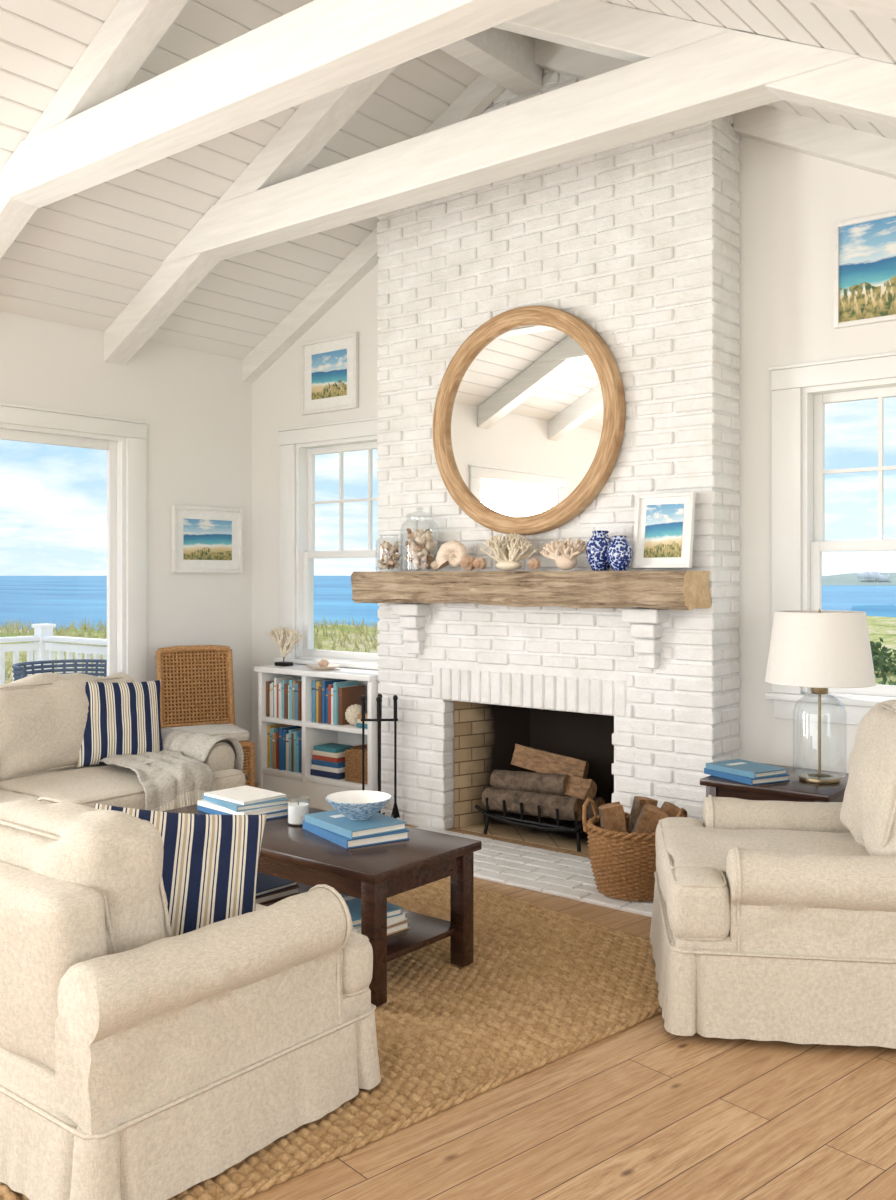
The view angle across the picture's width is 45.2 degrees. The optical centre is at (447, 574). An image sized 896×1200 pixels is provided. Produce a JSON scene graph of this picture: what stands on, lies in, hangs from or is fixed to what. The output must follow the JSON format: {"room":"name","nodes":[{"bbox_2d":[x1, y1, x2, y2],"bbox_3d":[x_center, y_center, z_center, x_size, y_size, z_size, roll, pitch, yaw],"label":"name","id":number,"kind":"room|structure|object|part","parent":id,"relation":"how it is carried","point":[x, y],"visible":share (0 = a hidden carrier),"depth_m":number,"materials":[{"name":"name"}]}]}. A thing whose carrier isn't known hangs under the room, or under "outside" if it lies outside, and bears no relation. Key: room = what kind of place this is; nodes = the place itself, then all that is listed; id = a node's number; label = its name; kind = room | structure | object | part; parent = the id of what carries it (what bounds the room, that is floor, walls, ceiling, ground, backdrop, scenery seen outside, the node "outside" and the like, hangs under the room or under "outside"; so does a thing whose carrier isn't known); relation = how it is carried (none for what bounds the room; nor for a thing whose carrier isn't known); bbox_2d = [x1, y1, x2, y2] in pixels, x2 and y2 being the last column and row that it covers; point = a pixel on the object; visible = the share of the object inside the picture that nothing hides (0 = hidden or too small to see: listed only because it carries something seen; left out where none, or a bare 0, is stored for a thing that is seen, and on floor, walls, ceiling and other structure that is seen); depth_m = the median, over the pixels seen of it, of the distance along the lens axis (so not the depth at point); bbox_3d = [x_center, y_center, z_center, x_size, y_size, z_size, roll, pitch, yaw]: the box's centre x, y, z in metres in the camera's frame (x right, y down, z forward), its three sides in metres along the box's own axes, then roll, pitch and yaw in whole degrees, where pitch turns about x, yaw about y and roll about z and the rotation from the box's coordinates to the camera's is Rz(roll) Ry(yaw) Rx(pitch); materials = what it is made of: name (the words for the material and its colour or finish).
{"room":"living room","nodes":[
{"label":"living room","id":0,"kind":"room"},
{"bbox_2d":[12,659,106,680],"bbox_3d":[-2.689,1.089,7.555,0.683,0.941,0.682,0,0,-7],"label":"patio chair","id":1,"kind":"object","parent":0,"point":[18,671],"visible":0.22,"depth_m":7.83,"materials":[{"name":"blue wicker"}]},
{"bbox_2d":[0,311,251,760],"bbox_3d":[-4.106,-0.040,4.631,0.150,3.080,8.330,0,0,39],"label":"wall","id":2,"kind":"structure","parent":0,"point":[196,405],"depth_m":7.28,"materials":[{"name":"paint"}]},
{"bbox_2d":[0,403,148,681],"bbox_3d":[-2.685,-0.050,6.337,0.209,1.920,2.090,0,0,39],"label":"window","id":3,"kind":"structure","parent":2,"relation":"in","point":[126,457],"depth_m":6.99,"materials":[{"name":"paint"}]},
{"bbox_2d":[171,505,242,572],"bbox_3d":[-1.671,-0.245,7.491,0.030,0.460,0.600,0,0,39],"label":"framed piece","id":4,"kind":"object","parent":2,"relation":"attached to","point":[204,539],"visible":1,"depth_m":7.47,"materials":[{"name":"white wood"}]},
{"bbox_2d":[0,0,895,358],"bbox_3d":[-1.035,-2.018,2.241,7.929,2.112,8.480,0,0,39],"label":"ceiling","id":5,"kind":"structure","parent":0,"point":[81,258],"depth_m":5.92,"materials":[{"name":"white wood"}]},
{"bbox_2d":[0,0,895,259],"bbox_3d":[-0.395,-1.880,4.000,6.413,2.135,0.184,0,0,39],"label":"roof truss","id":6,"kind":"object","parent":5,"relation":"attached to","point":[91,133],"visible":1,"depth_m":4.43,"materials":[{"name":"paint"}]},
{"bbox_2d":[439,27,541,95],"bbox_3d":[-2.021,-2.780,2.827,0.160,0.280,7.850,0,0,39],"label":"ridge beam","id":7,"kind":"structure","parent":5,"relation":"attached to","point":[507,58],"depth_m":5.61,"materials":[{"name":"paint"}]},
{"bbox_2d":[104,0,895,364],"bbox_3d":[0.342,-1.880,4.909,6.413,2.135,0.184,0,0,39],"label":"roof truss","id":8,"kind":"object","parent":5,"relation":"attached to","point":[683,73],"visible":0.77,"depth_m":4.79,"materials":[{"name":"paint"}]},
{"bbox_2d":[246,782,895,1199],"bbox_3d":[-1.035,1.560,2.241,7.930,0.120,8.480,0,0,39],"label":"floor","id":9,"kind":"structure","parent":0,"point":[642,1111],"depth_m":2.89,"materials":[{"name":"brown wood"}]},
{"bbox_2d":[0,672,245,809],"bbox_3d":[-2.137,1.004,5.246,1.122,0.968,2.176,0,0,39],"label":"sofa","id":10,"kind":"object","parent":9,"relation":"on","point":[43,716],"visible":0.36,"depth_m":5.50,"materials":[{"name":"beige fabric"}]},
{"bbox_2d":[77,680,162,766],"bbox_3d":[-1.780,0.800,5.843,0.491,0.471,0.228,0,0,-32],"label":"striped pillow","id":11,"kind":"object","parent":10,"relation":"on","point":[123,718],"visible":0.83,"depth_m":5.78,"materials":[{"name":"blue fabric"}]},
{"bbox_2d":[98,728,243,810],"bbox_3d":[-1.522,1.059,5.699,0.832,0.396,0.770,0,0,39],"label":"knit throw blanket","id":12,"kind":"object","parent":10,"relation":"on","point":[176,776],"visible":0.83,"depth_m":5.46,"materials":[{"name":"beige fabric"}]},
{"bbox_2d":[156,645,254,786],"bbox_3d":[-1.560,0.984,6.891,0.520,1.034,0.574,0,0,-27],"label":"wicker chair","id":13,"kind":"object","parent":9,"relation":"on","point":[197,685],"visible":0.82,"depth_m":7.07,"materials":[{"name":"wicker"}]},
{"bbox_2d":[254,664,378,810],"bbox_3d":[-0.789,1.059,7.047,1.065,0.882,0.340,0,0,39],"label":"bookcase","id":14,"kind":"object","parent":9,"relation":"on","point":[305,787],"visible":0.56,"depth_m":6.99,"materials":[{"name":"paint"}]},
{"bbox_2d":[266,626,302,665],"bbox_3d":[-1.100,0.483,7.322,0.284,0.268,0.230,0,0,22],"label":"sculpture","id":15,"kind":"object","parent":14,"relation":"on","point":[285,647],"visible":1,"depth_m":7.26,"materials":[{"name":"beige"}]},
{"bbox_2d":[266,676,366,779],"bbox_3d":[-0.781,0.990,7.039,0.964,0.619,0.239,0,0,39],"label":"books","id":16,"kind":"object","parent":14,"relation":"in","point":[330,698],"visible":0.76,"depth_m":6.99,"materials":[{"name":"paper"}]},
{"bbox_2d":[304,659,340,669],"bbox_3d":[-0.810,0.584,7.012,0.244,0.067,0.251,0,0,39],"label":"shell dish","id":17,"kind":"object","parent":14,"relation":"on","point":[323,664],"visible":1,"depth_m":6.99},
{"bbox_2d":[345,704,365,725],"bbox_3d":[-0.587,0.886,6.819,0.137,0.136,0.134,0,0,39],"label":"ball","id":18,"kind":"object","parent":14,"relation":"on","point":[351,712],"visible":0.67,"depth_m":6.77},
{"bbox_2d":[345,744,366,783],"bbox_3d":[-0.495,1.194,6.809,0.232,0.210,0.258,0,0,39],"label":"storage basket","id":19,"kind":"object","parent":14,"relation":"on","point":[353,756],"visible":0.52,"depth_m":6.73,"materials":[{"name":"brown wicker"}]},
{"bbox_2d":[0,877,661,1199],"bbox_3d":[-0.890,1.490,3.777,3.331,0.027,2.331,0,0,-42],"label":"jute rug","id":20,"kind":"object","parent":9,"relation":"on","point":[542,985],"visible":0.3,"depth_m":3.63,"materials":[{"name":"brown wicker"}]},
{"bbox_2d":[0,797,380,1199],"bbox_3d":[-0.875,1.039,3.076,1.038,0.865,1.014,0,0,39],"label":"armchair","id":21,"kind":"object","parent":20,"relation":"on","point":[139,1061],"visible":0.95,"depth_m":2.64,"materials":[{"name":"beige fabric"}]},
{"bbox_2d":[95,803,266,936],"bbox_3d":[-0.801,0.900,3.159,0.550,0.446,0.269,0,0,-14],"label":"striped pillow","id":22,"kind":"object","parent":21,"relation":"on","point":[210,862],"visible":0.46,"depth_m":3.13,"materials":[{"name":"blue fabric"}]},
{"bbox_2d":[161,804,481,1006],"bbox_3d":[-0.595,1.246,4.303,1.380,0.465,0.600,0,0,39],"label":"coffee table","id":23,"kind":"object","parent":20,"relation":"on","point":[372,874],"visible":0.48,"depth_m":3.94,"materials":[{"name":"brown wood"}]},
{"bbox_2d":[197,785,289,819],"bbox_3d":[-0.866,0.972,4.587,0.279,0.081,0.360,0,0,-41],"label":"book stack","id":24,"kind":"object","parent":23,"relation":"on","point":[242,800],"visible":0.91,"depth_m":4.51,"materials":[{"name":"white paper"}]},
{"bbox_2d":[256,872,299,903],"bbox_3d":[-0.845,1.306,4.519,0.360,0.049,0.293,0,0,44],"label":"book stack","id":25,"kind":"object","parent":23,"relation":"on","point":[268,887],"visible":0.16,"depth_m":4.45,"materials":[{"name":"blue paper"}]},
{"bbox_2d":[288,801,308,823],"bbox_3d":[-0.610,0.960,4.380,0.092,0.105,0.092,0,0,39],"label":"candle","id":26,"kind":"object","parent":23,"relation":"on","point":[297,811],"visible":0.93,"depth_m":4.35,"materials":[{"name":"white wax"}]},
{"bbox_2d":[303,810,409,848],"bbox_3d":[-0.364,0.982,4.206,0.274,0.061,0.380,0,0,-33],"label":"book stack","id":27,"kind":"object","parent":23,"relation":"on","point":[333,826],"visible":0.82,"depth_m":4.10,"materials":[{"name":"blue paper"}]},
{"bbox_2d":[325,790,391,819],"bbox_3d":[-0.350,0.909,4.208,0.260,0.082,0.260,0,0,39],"label":"ceramic bowl","id":28,"kind":"object","parent":27,"relation":"on","point":[355,804],"visible":1,"depth_m":4.17,"materials":[{"name":"ceramic"}]},
{"bbox_2d":[339,893,409,935],"bbox_3d":[-0.371,1.288,4.071,0.360,0.085,0.293,0,0,44],"label":"book stack","id":29,"kind":"object","parent":23,"relation":"on","point":[396,920],"visible":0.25,"depth_m":4.01,"materials":[{"name":"paper"}]},
{"bbox_2d":[361,694,399,817],"bbox_3d":[-0.407,1.106,6.378,0.229,0.788,0.229,0,0,-40],"label":"fireplace tool set","id":30,"kind":"object","parent":9,"relation":"on","point":[395,812],"visible":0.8,"depth_m":6.37,"materials":[{"name":"black metal"}]},
{"bbox_2d":[416,826,652,916],"bbox_3d":[0.390,1.490,5.519,1.902,0.020,0.631,0,0,39],"label":"brick hearth","id":31,"kind":"object","parent":9,"relation":"on","point":[569,876],"visible":0.41,"depth_m":5.36,"materials":[{"name":"white brick"}]},
{"bbox_2d":[582,798,686,900],"bbox_3d":[0.871,1.272,5.033,0.444,0.409,0.455,0,0,-22],"label":"basket","id":32,"kind":"object","parent":31,"relation":"on","point":[623,866],"visible":0.59,"depth_m":4.86,"materials":[{"name":"brown wicker"}]},
{"bbox_2d":[598,796,682,833],"bbox_3d":[0.898,1.260,5.038,0.424,0.414,0.272,0,0,29],"label":"firewood","id":33,"kind":"object","parent":32,"relation":"in","point":[645,815],"visible":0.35,"depth_m":5.00,"materials":[{"name":"brown wood"}]},
{"bbox_2d":[377,68,740,853],"bbox_3d":[0.619,-0.720,6.152,2.228,4.500,0.860,0,0,39],"label":"brick fireplace","id":34,"kind":"object","parent":9,"relation":"on","point":[639,241],"depth_m":5.71,"materials":[{"name":"white brick"}]},
{"bbox_3d":[0.554,1.387,6.119,0.735,0.215,0.389,0,0,39],"label":"fireplace grate","id":35,"kind":"part","parent":34,"relation":"part of","materials":[{"name":"black metal"}]},
{"bbox_2d":[433,305,625,534],"bbox_3d":[0.406,-0.840,5.872,1.244,1.244,0.066,0,0,39],"label":"round mirror","id":36,"kind":"object","parent":34,"relation":"attached to","point":[529,415],"visible":1,"depth_m":5.85,"materials":[{"name":"mirror"}]},
{"bbox_2d":[351,571,710,609],"bbox_3d":[0.345,0.075,5.798,2.181,0.191,0.281,0,0,39],"label":"mantel","id":37,"kind":"object","parent":34,"relation":"attached to","point":[675,590],"visible":1,"depth_m":5.52,"materials":[{"name":"brown wood"}]},
{"bbox_2d":[376,540,399,568],"bbox_3d":[-0.348,-0.130,6.355,0.160,0.216,0.160,0,0,39],"label":"shell jar","id":38,"kind":"object","parent":37,"relation":"on","point":[391,550],"visible":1,"depth_m":6.33,"materials":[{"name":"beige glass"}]},
{"bbox_2d":[400,528,436,570],"bbox_3d":[-0.163,-0.207,6.218,0.224,0.370,0.224,0,0,39],"label":"shell jar","id":39,"kind":"object","parent":37,"relation":"on","point":[419,551],"visible":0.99,"depth_m":6.18,"materials":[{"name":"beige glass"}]},
{"bbox_2d":[431,540,539,569],"bbox_3d":[0.199,-0.111,5.860,0.735,0.171,0.146,0,0,44],"label":"seashell collection","id":40,"kind":"object","parent":37,"relation":"on","point":[447,552],"visible":1,"depth_m":6.01},
{"bbox_2d":[480,533,538,570],"bbox_3d":[0.322,-0.126,5.777,0.228,0.204,0.306,0,0,-39],"label":"coral","id":41,"kind":"object","parent":37,"relation":"on","point":[508,559],"visible":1,"depth_m":5.74},
{"bbox_2d":[540,538,586,569],"bbox_3d":[0.619,-0.109,5.543,0.203,0.169,0.240,0,0,-29],"label":"cluster","id":42,"kind":"object","parent":37,"relation":"on","point":[565,553],"visible":1,"depth_m":5.52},
{"bbox_2d":[586,530,611,570],"bbox_3d":[0.776,-0.123,5.471,0.151,0.203,0.151,0,0,39],"label":"vase","id":43,"kind":"object","parent":37,"relation":"on","point":[596,547],"visible":0.92,"depth_m":5.42,"materials":[{"name":"blue ceramic"}]},
{"bbox_2d":[606,535,632,570],"bbox_3d":[0.851,-0.108,5.333,0.129,0.173,0.129,0,0,39],"label":"vase","id":44,"kind":"object","parent":37,"relation":"on","point":[619,553],"visible":1,"depth_m":5.29,"materials":[{"name":"blue ceramic"}]},
{"bbox_2d":[632,492,695,568],"bbox_3d":[1.059,-0.217,5.280,0.310,0.370,0.074,0,0,39],"label":"framed piece","id":45,"kind":"object","parent":37,"relation":"on","point":[664,522],"visible":1,"depth_m":5.28,"materials":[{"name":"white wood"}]},
{"bbox_2d":[482,744,604,820],"bbox_3d":[0.548,1.174,6.123,0.672,0.390,0.312,0,0,39],"label":"firewood logs","id":46,"kind":"object","parent":34,"relation":"on","point":[559,781],"visible":0.96,"depth_m":6.07,"materials":[{"name":"brown wood"}]},
{"bbox_2d":[650,700,895,1048],"bbox_3d":[1.324,0.958,3.858,1.146,1.029,1.021,0,0,8],"label":"armchair","id":47,"kind":"object","parent":9,"relation":"on","point":[771,920],"visible":1,"depth_m":3.43,"materials":[{"name":"beige fabric"}]},
{"bbox_2d":[700,763,848,801],"bbox_3d":[1.525,1.205,4.839,0.580,0.590,0.560,0,0,39],"label":"side table","id":48,"kind":"object","parent":9,"relation":"on","point":[795,790],"visible":0.26,"depth_m":4.67,"materials":[{"name":"brown wood"}]},
{"bbox_2d":[704,759,789,784],"bbox_3d":[1.341,0.883,4.833,0.234,0.051,0.310,0,0,-27],"label":"book stack","id":49,"kind":"object","parent":48,"relation":"on","point":[743,771],"visible":1,"depth_m":4.76,"materials":[{"name":"blue paper"}]},
{"bbox_2d":[765,609,875,783],"bbox_3d":[1.644,0.529,4.755,0.468,0.760,0.468,0,0,39],"label":"table lamp","id":50,"kind":"object","parent":48,"relation":"on","point":[819,650],"visible":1,"depth_m":4.58,"materials":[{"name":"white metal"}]},
{"bbox_2d":[252,135,895,781],"bbox_3d":[1.586,-0.750,5.478,7.930,4.500,0.150,0,0,39],"label":"wall","id":51,"kind":"structure","parent":0,"point":[791,201],"depth_m":5.39,"materials":[{"name":"paint"}]},
{"bbox_2d":[274,417,378,669],"bbox_3d":[-0.664,-0.160,7.260,1.290,1.740,0.209,0,0,39],"label":"window","id":52,"kind":"structure","parent":51,"relation":"in","point":[298,553],"depth_m":7.52,"materials":[{"name":"paint"}]},
{"bbox_2d":[301,332,358,414],"bbox_3d":[-0.807,-1.360,7.298,0.530,0.500,0.030,0,0,39],"label":"framed piece","id":53,"kind":"object","parent":51,"relation":"attached to","point":[330,365],"visible":1,"depth_m":7.29,"materials":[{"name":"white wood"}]},
{"bbox_2d":[242,38,895,383],"bbox_3d":[0.939,-1.895,5.646,6.413,2.110,0.398,0,0,39],"label":"ceiling beam","id":54,"kind":"structure","parent":51,"relation":"attached to","point":[858,149],"depth_m":5.67,"materials":[{"name":"paint"}]},
{"bbox_2d":[765,352,895,724],"bbox_3d":[2.134,-0.160,4.995,1.290,1.740,0.209,0,0,39],"label":"window","id":55,"kind":"structure","parent":51,"relation":"in","point":[801,392],"depth_m":5.25,"materials":[{"name":"paint"}]},
{"bbox_2d":[834,211,895,328],"bbox_3d":[2.107,-1.430,4.938,0.660,0.500,0.030,0,0,39],"label":"framed piece","id":56,"kind":"object","parent":51,"relation":"attached to","point":[864,247],"visible":1,"depth_m":5.06,"materials":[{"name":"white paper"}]},
{"label":"outside","id":57,"kind":"structure","parent":0,"visible":0},
{"bbox_2d":[0,615,895,684],"bbox_3d":[-0.925,6.001,2.036,583.775,8.998,583.775,0,0,39],"label":"ground","id":58,"kind":"structure","parent":57,"point":[884,628],"depth_m":30.32,"materials":[{"name":"green plant"}]},
{"bbox_2d":[0,623,106,683],"bbox_3d":[-5.029,0.980,5.199,1.980,1.160,7.890,0,0,39],"label":"deck railing","id":59,"kind":"object","parent":58,"relation":"on","point":[43,646],"visible":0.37,"depth_m":8.58,"materials":[{"name":"white wood"}]},
{"bbox_2d":[870,637,895,677],"bbox_3d":[10.546,2.074,28.095,2.792,1.212,2.940,0,0,-4],"label":"shrub","id":60,"kind":"object","parent":58,"relation":"on","point":[881,656],"visible":0.24,"depth_m":27.37,"materials":[{"name":"green plant"}]},
{"bbox_2d":[878,675,895,685],"bbox_3d":[7.453,2.174,17.498,2.783,1.144,2.818,0,0,39],"label":"shrub","id":61,"kind":"object","parent":58,"relation":"on","point":[884,678],"visible":0.02,"depth_m":17.76,"materials":[{"name":"green plant"}]},
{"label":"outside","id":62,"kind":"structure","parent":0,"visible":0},
{"bbox_2d":[0,576,895,630],"bbox_3d":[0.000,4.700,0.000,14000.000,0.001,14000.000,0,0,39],"label":"sea","id":63,"kind":"structure","parent":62,"point":[63,600],"depth_m":198.15,"materials":[{"name":"liquid"}]},
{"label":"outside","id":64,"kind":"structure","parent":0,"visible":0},
{"bbox_2d":[822,572,895,585],"bbox_3d":[318.843,-0.445,506.553,336.835,10.490,211.359,0,0,39],"label":"headland","id":65,"kind":"structure","parent":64,"point":[860,578],"depth_m":498.27,"materials":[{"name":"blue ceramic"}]}
]}

